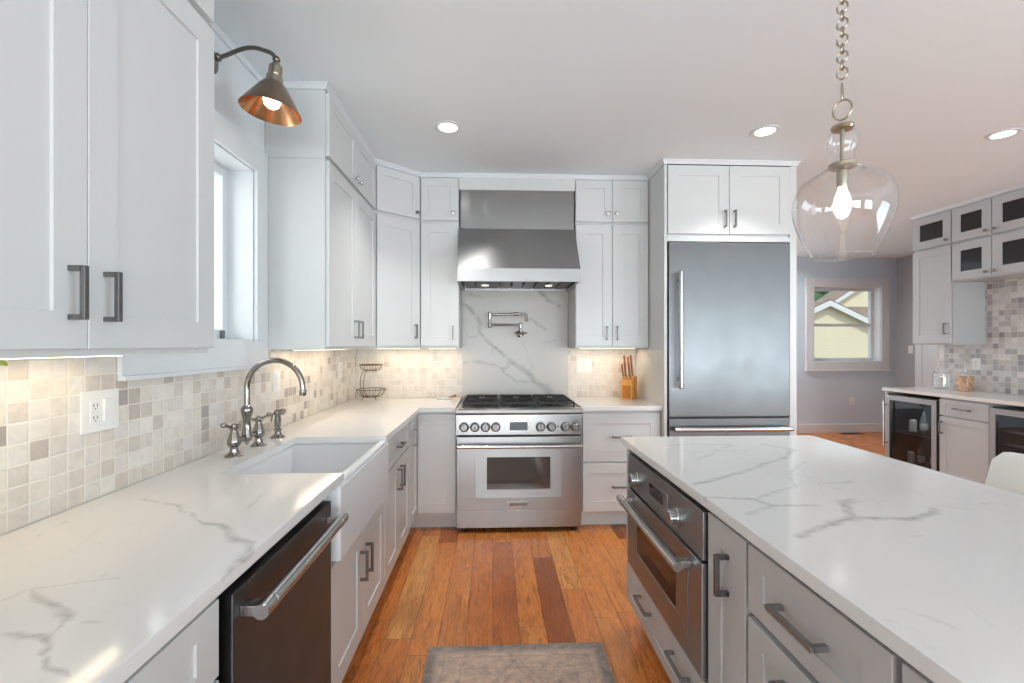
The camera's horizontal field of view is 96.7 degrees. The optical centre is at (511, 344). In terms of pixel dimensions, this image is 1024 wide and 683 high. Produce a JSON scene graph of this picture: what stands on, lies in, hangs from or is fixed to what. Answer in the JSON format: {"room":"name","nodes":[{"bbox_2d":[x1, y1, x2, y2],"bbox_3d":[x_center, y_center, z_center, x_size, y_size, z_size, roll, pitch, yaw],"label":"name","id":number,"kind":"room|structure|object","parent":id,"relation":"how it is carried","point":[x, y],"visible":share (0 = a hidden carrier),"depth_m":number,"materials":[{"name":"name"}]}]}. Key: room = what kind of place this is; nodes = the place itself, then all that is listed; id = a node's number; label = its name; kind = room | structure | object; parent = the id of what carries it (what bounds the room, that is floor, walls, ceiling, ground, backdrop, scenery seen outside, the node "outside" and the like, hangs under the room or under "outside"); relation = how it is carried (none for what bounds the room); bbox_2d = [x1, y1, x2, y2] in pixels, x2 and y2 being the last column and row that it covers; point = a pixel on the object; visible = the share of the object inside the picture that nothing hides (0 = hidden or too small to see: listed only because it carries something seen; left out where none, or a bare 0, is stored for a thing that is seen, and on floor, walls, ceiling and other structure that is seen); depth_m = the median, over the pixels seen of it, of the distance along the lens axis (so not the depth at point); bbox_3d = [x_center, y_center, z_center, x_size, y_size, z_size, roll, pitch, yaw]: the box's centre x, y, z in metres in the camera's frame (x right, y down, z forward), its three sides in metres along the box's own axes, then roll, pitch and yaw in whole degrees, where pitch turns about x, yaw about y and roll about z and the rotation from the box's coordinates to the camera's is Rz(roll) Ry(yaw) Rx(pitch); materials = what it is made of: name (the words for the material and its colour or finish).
{"room":"kitchen","nodes":[
{"label":"kitchen","id":0,"kind":"room"},
{"bbox_2d":[0,32,349,535],"bbox_3d":[-1.253,0.003,-0.803,0.200,2.735,9.700,0,0,-2],"label":"wall","id":1,"kind":"structure","parent":0,"point":[232,79],"depth_m":2.09,"materials":[{"name":"grey paint"}]},
{"bbox_2d":[0,0,213,357],"bbox_3d":[-1.043,-0.475,0.954,0.362,0.998,0.882,0,0,-2],"label":"upper cabinet","id":2,"kind":"object","parent":1,"relation":"attached to","point":[107,106],"visible":1,"depth_m":1.00,"materials":[{"name":"white wood"}]},
{"bbox_2d":[0,349,355,534],"bbox_3d":[-1.270,0.240,2.089,0.006,0.432,3.680,0,0,-2],"label":"backsplash","id":3,"kind":"structure","parent":1,"relation":"attached to","point":[47,468],"depth_m":1.43,"materials":[{"name":"tile"}]},
{"bbox_2d":[80,388,118,434],"bbox_3d":[-1.230,0.196,1.364,0.013,0.122,0.130,0,0,-2],"label":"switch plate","id":4,"kind":"object","parent":3,"relation":"attached to","point":[99,409],"visible":1,"depth_m":1.35,"materials":[{"name":"white plastic"}]},
{"bbox_2d":[90,399,99,423],"bbox_3d":[-1.229,0.196,1.341,0.002,0.068,0.034,0,0,-2],"label":"receptacle","id":5,"kind":"object","parent":4,"relation":"attached to","point":[94,403],"depth_m":1.34,"materials":[{"name":"white plastic"}]},
{"bbox_2d":[273,369,279,391],"bbox_3d":[-1.277,0.194,2.477,0.013,0.120,0.076,0,0,-2],"label":"switch plate","id":6,"kind":"object","parent":3,"relation":"attached to","point":[276,373],"visible":1,"depth_m":2.46,"materials":[{"name":"white plastic"}]},
{"bbox_2d":[338,362,341,377],"bbox_3d":[-1.322,0.194,3.508,0.009,0.120,0.076,0,0,-2],"label":"outlet plate","id":7,"kind":"object","parent":3,"relation":"attached to","point":[339,363],"visible":1,"depth_m":3.50,"materials":[{"name":"white plastic"}]},
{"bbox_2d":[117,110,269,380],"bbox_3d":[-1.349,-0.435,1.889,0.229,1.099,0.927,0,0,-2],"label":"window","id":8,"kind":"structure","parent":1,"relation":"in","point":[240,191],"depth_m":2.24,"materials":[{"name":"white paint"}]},
{"bbox_2d":[187,0,213,23],"bbox_3d":[-1.045,-1.153,0.954,0.358,0.357,0.882,0,0,-2],"label":"upper cabinet","id":9,"kind":"object","parent":1,"relation":"attached to","point":[204,8],"visible":0.12,"depth_m":1.36,"materials":[{"name":"white wood"}]},
{"bbox_2d":[208,22,262,81],"bbox_3d":[-1.258,-1.347,1.879,0.012,0.034,0.960,0,0,-2],"label":"trim","id":10,"kind":"structure","parent":1,"relation":"attached to","point":[214,26],"depth_m":2.07,"materials":[{"name":"white paint"}]},
{"bbox_2d":[214,45,301,125],"bbox_3d":[-1.077,-1.107,1.897,0.375,0.291,0.237,0,0,-2],"label":"wall sconce","id":11,"kind":"object","parent":1,"relation":"attached to","point":[268,100],"visible":0.98,"depth_m":1.89,"materials":[{"name":"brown metal"}]},
{"bbox_2d":[266,60,282,83],"bbox_3d":[-0.995,-1.141,1.903,0.067,0.101,0.065,0,0,-2],"label":"socket","id":12,"kind":"object","parent":11,"relation":"attached to","point":[275,71],"depth_m":1.88,"materials":[{"name":"silver metal"}]},
{"bbox_2d":[265,89,375,209],"bbox_3d":[-1.124,-1.153,2.847,0.358,0.357,0.958,0,0,-2],"label":"upper cabinet","id":13,"kind":"object","parent":1,"relation":"attached to","point":[324,131],"visible":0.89,"depth_m":2.38,"materials":[{"name":"white wood"}]},
{"bbox_2d":[268,157,375,349],"bbox_3d":[-1.122,-0.475,2.847,0.362,0.998,0.958,0,0,-2],"label":"upper cabinet","id":14,"kind":"object","parent":1,"relation":"attached to","point":[322,232],"visible":0.97,"depth_m":2.37,"materials":[{"name":"white wood"}]},
{"bbox_2d":[373,213,420,347],"bbox_3d":[-1.033,-0.475,3.632,0.606,0.998,0.601,0,0,-2],"label":"upper cabinet","id":15,"kind":"object","parent":1,"relation":"attached to","point":[398,240],"visible":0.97,"depth_m":3.46,"materials":[{"name":"white wood"}]},
{"bbox_2d":[377,348,420,348],"bbox_3d":[-0.939,0.028,3.784,0.360,0.007,0.040,0,0,-2],"label":"light","id":16,"kind":"object","parent":15,"relation":"attached to","point":[377,348],"visible":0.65,"depth_m":3.76,"materials":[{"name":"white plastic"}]},
{"bbox_2d":[373,164,420,222],"bbox_3d":[-1.031,-1.153,3.632,0.610,0.357,0.601,0,0,-2],"label":"upper cabinet","id":17,"kind":"object","parent":1,"relation":"attached to","point":[398,193],"visible":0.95,"depth_m":3.46,"materials":[{"name":"white wood"}]},
{"bbox_2d":[283,81,800,180],"bbox_3d":[0.359,-1.349,3.379,3.764,0.032,1.122,0,0,-18],"label":"trim","id":18,"kind":"structure","parent":1,"relation":"attached to","point":[320,85],"depth_m":3.38,"materials":[{"name":"white paint"}]},
{"bbox_2d":[342,432,884,682],"bbox_3d":[2.549,1.410,0.857,7.935,0.080,12.900,0,0,-2],"label":"floor","id":19,"kind":"structure","parent":0,"point":[445,586],"depth_m":2.47,"materials":[{"name":"brown wood"}]},
{"bbox_2d":[123,599,218,682],"bbox_3d":[-0.875,0.930,0.564,0.659,0.880,0.700,0,0,-2],"label":"base cabinet","id":20,"kind":"object","parent":19,"relation":"on","point":[192,655],"visible":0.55,"depth_m":0.84,"materials":[{"name":"white wood"}]},
{"bbox_2d":[215,501,348,682],"bbox_3d":[-0.879,0.936,1.231,0.696,0.868,0.594,0,0,-2],"label":"dishwasher","id":21,"kind":"object","parent":19,"relation":"on","point":[275,617],"visible":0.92,"depth_m":1.18,"materials":[{"name":"black metal"}]},
{"bbox_2d":[323,498,384,682],"bbox_3d":[-0.932,0.930,1.933,0.659,0.880,0.786,0,0,-2],"label":"base cabinet","id":22,"kind":"object","parent":19,"relation":"on","point":[357,580],"visible":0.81,"depth_m":1.84,"materials":[{"name":"white wood"}]},
{"bbox_2d":[385,423,408,584],"bbox_3d":[-0.963,0.930,2.670,0.659,0.880,0.684,0,0,-2],"label":"base cabinet","id":23,"kind":"object","parent":19,"relation":"on","point":[397,498],"visible":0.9,"depth_m":2.62,"materials":[{"name":"white wood"}]},
{"bbox_2d":[408,412,456,529],"bbox_3d":[-0.871,0.930,3.480,0.909,0.880,0.918,0,0,-2],"label":"base cabinet","id":24,"kind":"object","parent":19,"relation":"on","point":[432,435],"visible":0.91,"depth_m":3.34,"materials":[{"name":"white wood"}]},
{"bbox_2d":[0,397,461,682],"bbox_3d":[-0.811,0.472,2.064,0.908,0.032,3.753,0,0,-2],"label":"countertop","id":25,"kind":"structure","parent":24,"relation":"on","point":[91,591],"depth_m":1.01,"materials":[{"name":"stone"}]},
{"bbox_2d":[0,360,7,365],"bbox_3d":[-1.054,0.242,0.706,0.179,0.427,0.457,0,0,-14],"label":"potted plant","id":26,"kind":"object","parent":25,"relation":"on","point":[4,363],"visible":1,"depth_m":0.93,"materials":[{"name":"green plant"}]},
{"bbox_2d":[220,358,305,457],"bbox_3d":[-1.089,0.255,1.995,0.317,0.402,0.250,0,0,-32],"label":"bridge faucet","id":27,"kind":"object","parent":25,"relation":"on","point":[234,440],"visible":1,"depth_m":1.96,"materials":[{"name":"silver metal"}]},
{"bbox_2d":[270,408,285,438],"bbox_3d":[-1.151,0.384,2.243,0.074,0.145,0.065,0,0,-2],"label":"sprayer","id":28,"kind":"object","parent":25,"relation":"on","point":[277,413],"visible":1,"depth_m":2.23,"materials":[{"name":"silver metal"}]},
{"bbox_2d":[237,440,387,561],"bbox_3d":[-0.849,0.611,1.936,0.476,0.278,0.740,0,0,-2],"label":"sink","id":29,"kind":"object","parent":25,"relation":"in","point":[364,466],"visible":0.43,"depth_m":2.02,"materials":[{"name":"ceramic"}]},
{"bbox_2d":[356,364,385,400],"bbox_3d":[-1.163,0.307,3.755,0.242,0.296,0.242,0,0,-11],"label":"fruit stand","id":30,"kind":"object","parent":25,"relation":"on","point":[360,365],"visible":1,"depth_m":3.72,"materials":[{"name":"brown metal"}]},
{"bbox_2d":[359,364,382,370],"bbox_3d":[-1.163,0.186,3.755,0.192,0.053,0.192,0,0,-11],"label":"basket","id":31,"kind":"object","parent":30,"relation":"on","point":[360,365],"depth_m":3.72,"materials":[{"name":"brown metal"}]},
{"bbox_2d":[356,388,385,400],"bbox_3d":[-1.163,0.409,3.755,0.242,0.092,0.242,0,0,-11],"label":"basket","id":32,"kind":"object","parent":30,"relation":"on","point":[384,389],"depth_m":3.73,"materials":[{"name":"brown metal"}]},
{"bbox_2d":[436,394,456,399],"bbox_3d":[-0.552,0.435,3.822,0.172,0.041,0.072,0,0,-8],"label":"spoon rest","id":33,"kind":"object","parent":25,"relation":"on","point":[455,395],"visible":1,"depth_m":3.81,"materials":[{"name":"white ceramic"}]},
{"bbox_2d":[421,642,615,682],"bbox_3d":[0.055,1.365,1.151,0.784,0.008,1.840,0,0,-2],"label":"rug","id":34,"kind":"object","parent":19,"relation":"on","point":[587,662],"visible":1,"depth_m":1.94,"materials":[{"name":"beige fabric"}]},
{"bbox_2d":[456,394,582,531],"bbox_3d":[0.042,0.897,3.597,0.917,0.945,0.736,0,0,-2],"label":"gas range","id":35,"kind":"object","parent":19,"relation":"on","point":[519,457],"visible":1,"depth_m":3.30,"materials":[{"name":"metal"}]},
{"bbox_2d":[456,399,582,414],"bbox_3d":[0.041,0.480,3.615,0.917,0.043,0.689,0,0,-2],"label":"cooktop","id":36,"kind":"object","parent":35,"relation":"in","point":[537,408],"depth_m":3.30,"materials":[{"name":"black metal"}]},
{"bbox_2d":[581,411,659,524],"bbox_3d":[0.803,0.930,3.685,0.603,0.880,0.654,0,0,-2],"label":"base cabinet","id":37,"kind":"object","parent":19,"relation":"on","point":[604,456],"visible":0.56,"depth_m":3.39,"materials":[{"name":"white wood"}]},
{"bbox_2d":[568,397,661,410],"bbox_3d":[0.802,0.472,3.691,0.606,0.032,0.638,0,0,-2],"label":"countertop","id":38,"kind":"structure","parent":37,"relation":"on","point":[587,403],"depth_m":3.49,"materials":[{"name":"stone"}]},
{"bbox_2d":[621,375,636,399],"bbox_3d":[0.990,0.356,3.852,0.096,0.199,0.132,0,0,33],"label":"knife block","id":39,"kind":"object","parent":38,"relation":"on","point":[628,387],"visible":0.94,"depth_m":3.80,"materials":[{"name":"orange wood"}]},
{"bbox_2d":[628,362,630,379],"bbox_3d":[0.979,0.217,3.793,0.017,0.146,0.050,0,0,33],"label":"kitchen knife","id":40,"kind":"object","parent":39,"relation":"in","point":[628,362],"visible":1,"depth_m":3.79,"materials":[{"name":"wood"}]},
{"bbox_2d":[630,355,632,375],"bbox_3d":[1.004,0.172,3.822,0.017,0.180,0.058,0,0,33],"label":"kitchen knife","id":41,"kind":"object","parent":39,"relation":"in","point":[630,355],"visible":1,"depth_m":3.81,"materials":[{"name":"metal"}]},
{"bbox_2d":[635,164,666,436],"bbox_3d":[1.117,0.019,3.689,0.022,2.702,0.678,0,0,-2],"label":"end panel","id":42,"kind":"object","parent":19,"relation":"on","point":[650,362],"visible":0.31,"depth_m":3.48,"materials":[{"name":"white wood"}]},
{"bbox_2d":[627,449,707,682],"bbox_3d":[0.868,0.932,1.822,0.654,0.876,0.855,0,0,-2],"label":"base cabinet","id":43,"kind":"object","parent":19,"relation":"on","point":[673,658],"visible":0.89,"depth_m":1.79,"materials":[{"name":"grey wood"}]},
{"bbox_2d":[616,453,710,679],"bbox_3d":[0.834,0.760,1.777,0.685,0.525,0.764,0,0,-2],"label":"wall oven","id":44,"kind":"object","parent":43,"relation":"in","point":[668,528],"visible":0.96,"depth_m":1.59,"materials":[{"name":"silver metal"}]},
{"bbox_2d":[667,242,793,436],"bbox_3d":[1.593,0.306,3.664,0.920,2.128,0.756,0,0,-2],"label":"refrigerator","id":45,"kind":"object","parent":19,"relation":"on","point":[728,304],"visible":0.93,"depth_m":3.35,"materials":[{"name":"silver metal"}]},
{"bbox_2d":[708,512,754,682],"bbox_3d":[0.890,0.932,1.287,0.654,0.876,0.213,0,0,-2],"label":"base cabinet","id":46,"kind":"object","parent":19,"relation":"on","point":[728,611],"visible":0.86,"depth_m":1.27,"materials":[{"name":"grey wood"}]},
{"bbox_2d":[788,166,796,435],"bbox_3d":[2.082,0.019,3.729,0.053,2.702,0.678,0,0,-2],"label":"end panel","id":47,"kind":"object","parent":19,"relation":"on","point":[793,169],"visible":0.24,"depth_m":3.39,"materials":[{"name":"white wood"}]},
{"bbox_2d":[748,543,906,682],"bbox_3d":[0.902,0.932,0.963,0.658,0.876,0.435,0,0,-2],"label":"base cabinet","id":48,"kind":"object","parent":19,"relation":"on","point":[795,635],"visible":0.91,"depth_m":0.96,"materials":[{"name":"grey wood"}]},
{"bbox_2d":[885,391,905,455],"bbox_3d":[4.300,0.929,4.878,0.600,0.881,0.020,0,0,-2],"label":"end panel","id":49,"kind":"object","parent":19,"relation":"on","point":[886,392],"visible":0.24,"depth_m":4.87,"materials":[{"name":"white wood"}]},
{"bbox_2d":[882,393,940,470],"bbox_3d":[4.272,0.944,4.583,0.670,0.852,0.558,0,0,-2],"label":"beverage cooler","id":50,"kind":"object","parent":19,"relation":"on","point":[900,408],"visible":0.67,"depth_m":4.83,"materials":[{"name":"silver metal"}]},
{"bbox_2d":[907,451,914,463],"bbox_3d":[4.175,1.177,4.758,0.064,0.124,0.064,0,0,-2],"label":"drink can","id":51,"kind":"object","parent":50,"relation":"in","point":[910,454],"visible":0.92,"depth_m":4.74,"materials":[{"name":"silver metal"}]},
{"bbox_2d":[894,430,930,438],"bbox_3d":[4.317,0.909,4.585,0.519,0.010,0.501,0,0,-2],"label":"shelf","id":52,"kind":"object","parent":50,"relation":"attached to","point":[895,431],"depth_m":4.82,"materials":[{"name":"metal"}]},
{"bbox_2d":[909,419,916,431],"bbox_3d":[4.186,0.842,4.749,0.064,0.124,0.064,0,0,-2],"label":"drink can","id":53,"kind":"object","parent":50,"relation":"in","point":[912,423],"visible":1,"depth_m":4.73,"materials":[{"name":"silver metal"}]},
{"bbox_2d":[917,443,924,465],"bbox_3d":[4.208,1.127,4.680,0.065,0.226,0.065,0,0,-2],"label":"drink bottle","id":54,"kind":"object","parent":50,"relation":"on","point":[920,453],"visible":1,"depth_m":4.66,"materials":[{"name":"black glass"}]},
{"bbox_2d":[920,411,927,433],"bbox_3d":[4.210,0.790,4.650,0.065,0.226,0.065,0,0,-2],"label":"drink bottle","id":55,"kind":"object","parent":50,"relation":"on","point":[923,420],"visible":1,"depth_m":4.63,"materials":[{"name":"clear glass"}]},
{"bbox_2d":[902,662,933,682],"bbox_3d":[0.921,0.932,0.494,0.658,0.876,0.500,0,0,-2],"label":"base cabinet","id":56,"kind":"object","parent":19,"relation":"on","point":[910,674],"visible":0.15,"depth_m":0.71,"materials":[{"name":"grey wood"}]},
{"bbox_2d":[938,397,1011,484],"bbox_3d":[4.314,0.930,4.078,0.639,0.880,0.437,0,0,-2],"label":"base cabinet","id":57,"kind":"object","parent":19,"relation":"on","point":[963,425],"visible":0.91,"depth_m":4.05,"materials":[{"name":"grey wood"}]},
{"bbox_2d":[882,387,1023,406],"bbox_3d":[4.335,0.472,4.070,0.642,0.032,1.672,0,0,-2],"label":"countertop","id":58,"kind":"structure","parent":57,"relation":"on","point":[980,396],"depth_m":4.19,"materials":[{"name":"stone"}]},
{"bbox_2d":[932,361,952,388],"bbox_3d":[4.467,0.312,4.726,0.156,0.286,0.156,0,0,-2],"label":"glass canister","id":59,"kind":"object","parent":58,"relation":"on","point":[943,361],"visible":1,"depth_m":4.74,"materials":[{"name":"clear glass"}]},
{"bbox_2d":[955,367,973,391],"bbox_3d":[4.495,0.328,4.516,0.112,0.256,0.112,0,0,-17],"label":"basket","id":60,"kind":"object","parent":58,"relation":"on","point":[963,383],"visible":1,"depth_m":4.48,"materials":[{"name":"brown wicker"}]},
{"bbox_2d":[985,452,1023,495],"bbox_3d":[1.783,0.896,1.601,0.450,0.952,0.502,0,0,-2],"label":"counter stool","id":61,"kind":"object","parent":19,"relation":"on","point":[1006,470],"visible":0.17,"depth_m":1.78,"materials":[{"name":"white"}]},
{"bbox_2d":[989,406,1023,467],"bbox_3d":[4.315,0.944,3.570,0.670,0.852,0.558,0,0,-2],"label":"wine cooler","id":62,"kind":"object","parent":19,"relation":"on","point":[1006,423],"visible":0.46,"depth_m":3.81,"materials":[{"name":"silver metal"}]},
{"bbox_2d":[1000,428,1023,434],"bbox_3d":[4.359,0.711,3.572,0.519,0.024,0.501,0,0,-2],"label":"shelf","id":63,"kind":"object","parent":62,"relation":"attached to","point":[1020,431],"depth_m":3.78,"materials":[{"name":"metal"}]},
{"bbox_2d":[1000,442,1023,448],"bbox_3d":[4.359,0.821,3.572,0.519,0.024,0.501,0,0,-2],"label":"shelf","id":64,"kind":"object","parent":62,"relation":"attached to","point":[1002,444],"depth_m":3.76,"materials":[{"name":"metal"}]},
{"bbox_3d":[0.974,0.931,-0.082,0.600,0.879,0.654,0,0,-2],"label":"block","id":65,"kind":"object","parent":19,"relation":"on","visible":0},
{"bbox_2d":[621,435,1023,682],"bbox_3d":[1.084,0.472,0.913,0.973,0.032,2.735,0,0,-2],"label":"countertop","id":66,"kind":"structure","parent":65,"relation":"on","point":[927,562],"depth_m":1.09,"materials":[{"name":"stone"}]},
{"bbox_2d":[214,0,1023,257],"bbox_3d":[2.567,-1.415,0.833,8.000,0.100,12.950,0,0,-2],"label":"ceiling","id":67,"kind":"structure","parent":0,"point":[565,87],"depth_m":2.38,"materials":[{"name":"paint"}]},
{"bbox_2d":[434,120,461,133],"bbox_3d":[-0.401,-1.361,2.849,0.172,0.006,0.172,0,0,-2],"label":"recessed light","id":68,"kind":"object","parent":67,"relation":"in","point":[445,126],"visible":1,"depth_m":2.84,"materials":[{"name":"white paint"}]},
{"bbox_2d":[750,125,780,137],"bbox_3d":[1.613,-1.361,2.902,0.172,0.006,0.172,0,0,-2],"label":"recessed light","id":69,"kind":"object","parent":67,"relation":"in","point":[767,130],"visible":1,"depth_m":2.90,"materials":[{"name":"white paint"}]},
{"bbox_2d":[791,0,898,259],"bbox_3d":[1.047,-0.821,1.442,0.276,1.086,0.276,0,0,-2],"label":"glass pendant","id":70,"kind":"object","parent":67,"relation":"hanging from","point":[842,203],"visible":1,"depth_m":1.43,"materials":[{"name":"clear glass"}]},
{"bbox_2d":[836,167,848,187],"bbox_3d":[1.047,-0.530,1.442,0.032,0.059,0.032,0,0,-2],"label":"socket","id":71,"kind":"object","parent":70,"relation":"attached to","point":[842,174],"depth_m":1.43,"materials":[{"name":"silver metal"}]},
{"bbox_2d":[910,183,1023,219],"bbox_3d":[4.495,-1.349,3.832,0.355,0.032,2.116,0,0,-2],"label":"trim","id":72,"kind":"structure","parent":67,"relation":"attached to","point":[1020,186],"depth_m":4.27,"materials":[{"name":"white paint"}]},
{"bbox_2d":[984,128,1022,139],"bbox_3d":[3.176,-1.361,2.943,0.172,0.006,0.172,0,0,-2],"label":"recessed light","id":73,"kind":"object","parent":67,"relation":"in","point":[1006,133],"visible":1,"depth_m":2.94,"materials":[{"name":"white paint"}]},
{"bbox_2d":[797,257,896,423],"bbox_3d":[3.779,0.003,7.164,4.950,2.735,0.200,0,0,-2],"label":"wall","id":74,"kind":"structure","parent":0,"point":[823,397],"depth_m":7.12,"materials":[{"name":"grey paint"}]},
{"bbox_2d":[797,424,881,432],"bbox_3d":[5.032,1.302,7.108,2.049,0.135,0.016,0,0,-2],"label":"baseboard","id":75,"kind":"structure","parent":74,"relation":"attached to","point":[801,428],"depth_m":7.10,"materials":[{"name":"white paint"}]},
{"bbox_2d":[805,278,890,370],"bbox_3d":[5.246,-0.315,7.209,1.365,1.450,0.231,0,0,-2],"label":"window","id":76,"kind":"structure","parent":74,"relation":"in","point":[878,290],"depth_m":7.13,"materials":[{"name":"white paint"}]},
{"bbox_2d":[850,397,854,404],"bbox_3d":[5.327,0.880,7.124,0.076,0.120,0.009,0,0,-2],"label":"outlet plate","id":77,"kind":"object","parent":74,"relation":"attached to","point":[852,399],"visible":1,"depth_m":7.12,"materials":[{"name":"white plastic"}]},
{"bbox_2d":[897,255,914,386],"bbox_3d":[6.176,0.003,6.088,0.150,2.735,2.150,0,0,-2],"label":"wall","id":78,"kind":"structure","parent":0,"point":[905,361],"depth_m":7.01,"materials":[{"name":"grey paint"}]},
{"bbox_2d":[908,346,912,353],"bbox_3d":[6.060,0.070,6.919,0.013,0.120,0.076,0,0,-2],"label":"switch plate","id":79,"kind":"object","parent":78,"relation":"attached to","point":[910,348],"visible":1,"depth_m":6.92,"materials":[{"name":"white plastic"}]},
{"bbox_2d":[915,345,937,386],"bbox_3d":[6.045,0.280,6.293,0.094,2.180,1.070,0,0,-2],"label":"door","id":80,"kind":"structure","parent":78,"relation":"in","point":[926,356],"depth_m":6.65,"materials":[{"name":"white paint"}]},
{"bbox_3d":[4.903,0.003,-0.221,0.120,2.735,10.350,0,0,-2],"label":"wall","id":81,"kind":"structure","parent":0,"visible":0},
{"bbox_2d":[913,209,953,251],"bbox_3d":[4.441,-1.160,4.658,0.383,0.344,0.413,0,0,-2],"label":"upper cabinet","id":82,"kind":"object","parent":81,"relation":"attached to","point":[935,230],"visible":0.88,"depth_m":4.63,"materials":[{"name":"white wood"}]},
{"bbox_2d":[913,244,984,344],"bbox_3d":[4.439,-0.494,4.658,0.387,0.985,0.413,0,0,-2],"label":"upper cabinet","id":83,"kind":"object","parent":81,"relation":"attached to","point":[946,311],"visible":0.95,"depth_m":4.52,"materials":[{"name":"white wood"}]},
{"bbox_2d":[938,277,1023,394],"bbox_3d":[4.661,-0.137,4.068,0.006,1.186,1.740,0,0,-2],"label":"backsplash","id":84,"kind":"structure","parent":81,"relation":"attached to","point":[1002,354],"depth_m":4.36,"materials":[{"name":"tile"}]},
{"bbox_2d":[972,358,980,369],"bbox_3d":[4.634,0.190,4.542,0.009,0.120,0.076,0,0,-2],"label":"outlet plate","id":85,"kind":"object","parent":84,"relation":"attached to","point":[976,362],"visible":1,"depth_m":4.54,"materials":[{"name":"white plastic"}]},
{"bbox_2d":[952,229,1023,281],"bbox_3d":[4.465,-0.801,4.090,0.383,0.372,0.715,0,0,-2],"label":"upper cabinet","id":86,"kind":"object","parent":81,"relation":"attached to","point":[997,257],"visible":1,"depth_m":4.11,"materials":[{"name":"white wood"}]},
{"bbox_2d":[952,188,1023,243],"bbox_3d":[4.465,-1.160,4.090,0.383,0.344,0.715,0,0,-2],"label":"upper cabinet","id":87,"kind":"object","parent":81,"relation":"attached to","point":[1002,213],"visible":0.98,"depth_m":4.10,"materials":[{"name":"white wood"}]},
{"bbox_3d":[0.369,0.003,4.059,3.447,2.735,0.120,0,0,-2],"label":"wall","id":88,"kind":"structure","parent":0,"visible":0},
{"bbox_2d":[421,177,459,223],"bbox_3d":[-0.580,-1.153,3.759,0.305,0.357,0.380,0,0,-2],"label":"upper cabinet","id":89,"kind":"object","parent":88,"relation":"attached to","point":[440,197],"visible":0.81,"depth_m":3.60,"materials":[{"name":"white wood"}]},
{"bbox_2d":[421,222,461,347],"bbox_3d":[-0.580,-0.475,3.757,0.305,0.998,0.384,0,0,-2],"label":"upper cabinet","id":90,"kind":"object","parent":88,"relation":"attached to","point":[441,292],"visible":0.97,"depth_m":3.60,"materials":[{"name":"white wood"}]},
{"bbox_2d":[356,348,634,397],"bbox_3d":[-0.127,0.240,3.975,2.436,0.432,0.006,0,0,-2],"label":"backsplash","id":91,"kind":"structure","parent":88,"relation":"attached to","point":[423,372],"depth_m":3.95,"materials":[{"name":"tile"}]},
{"bbox_2d":[577,359,591,372],"bbox_3d":[0.636,0.182,3.997,0.134,0.124,0.013,0,0,-2],"label":"outlet plate","id":92,"kind":"object","parent":91,"relation":"attached to","point":[583,365],"visible":1,"depth_m":4.00,"materials":[{"name":"white plastic"}]},
{"bbox_2d":[462,290,567,396],"bbox_3d":[0.029,-0.067,3.976,0.925,1.046,0.016,0,0,-2],"label":"stone slab","id":93,"kind":"object","parent":88,"relation":"attached to","point":[495,361],"visible":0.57,"depth_m":3.97,"materials":[{"name":"stone"}]},
{"bbox_2d":[488,312,527,336],"bbox_3d":[-0.036,-0.174,3.907,0.341,0.216,0.117,0,0,-2],"label":"pot filler","id":94,"kind":"object","parent":93,"relation":"attached to","point":[520,333],"visible":1,"depth_m":3.86,"materials":[{"name":"silver metal"}]},
{"bbox_2d":[457,190,579,290],"bbox_3d":[0.041,-0.852,3.672,0.915,0.760,0.594,0,0,-2],"label":"range hood","id":95,"kind":"object","parent":88,"relation":"attached to","point":[509,240],"visible":1,"depth_m":3.58,"materials":[{"name":"metal"}]},
{"bbox_2d":[459,177,574,191],"bbox_3d":[0.043,-1.283,3.640,0.927,0.098,0.019,0,0,-2],"label":"trim","id":96,"kind":"structure","parent":95,"relation":"attached to","point":[465,183],"depth_m":3.63,"materials":[{"name":"white wood"}]},
{"bbox_2d":[568,224,647,347],"bbox_3d":[0.799,-0.475,3.815,0.596,0.998,0.384,0,0,-2],"label":"upper cabinet","id":97,"kind":"object","parent":88,"relation":"attached to","point":[608,307],"visible":0.98,"depth_m":3.66,"materials":[{"name":"white wood"}]},
{"bbox_2d":[578,348,635,348],"bbox_3d":[0.801,0.028,3.837,0.480,0.007,0.040,0,0,-2],"label":"light","id":98,"kind":"object","parent":97,"relation":"attached to","point":[578,348],"visible":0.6,"depth_m":3.82,"materials":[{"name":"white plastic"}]},
{"bbox_2d":[574,180,647,224],"bbox_3d":[0.799,-1.153,3.817,0.596,0.357,0.380,0,0,-2],"label":"upper cabinet","id":99,"kind":"object","parent":88,"relation":"attached to","point":[610,202],"visible":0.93,"depth_m":3.66,"materials":[{"name":"white wood"}]},
{"bbox_2d":[667,165,789,242],"bbox_3d":[1.593,-1.048,3.685,0.926,0.567,0.714,0,0,-2],"label":"upper cabinet","id":100,"kind":"object","parent":88,"relation":"attached to","point":[719,204],"visible":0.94,"depth_m":3.36,"materials":[{"name":"white wood"}]},
{"label":"outside","id":101,"kind":"structure","parent":0,"visible":0},
{"bbox_3d":[29.825,2.620,40.780,57.000,0.100,61.000,0,0,-2],"label":"lawn","id":102,"kind":"structure","parent":101,"visible":0},
{"bbox_2d":[814,291,830,300],"bbox_3d":[32.099,-3.192,47.329,10.001,11.540,10.324,0,0,-2],"label":"leafy tree","id":103,"kind":"object","parent":102,"relation":"on","point":[817,294],"visible":0.02,"depth_m":45.16,"materials":[{"name":"green plant"}]},
{"bbox_2d":[814,299,867,357],"bbox_3d":[14.130,0.250,22.584,9.000,4.640,4.550,0,0,-2],"label":"house","id":104,"kind":"structure","parent":102,"relation":"on","point":[829,342],"depth_m":20.63,"materials":[{"name":"yellow"}]},
{"bbox_2d":[816,291,867,316],"bbox_3d":[23.230,-1.050,28.519,11.000,7.240,4.250,0,0,-2],"label":"house","id":105,"kind":"structure","parent":102,"relation":"on","point":[856,301],"depth_m":28.93,"materials":[{"name":"yellow"}]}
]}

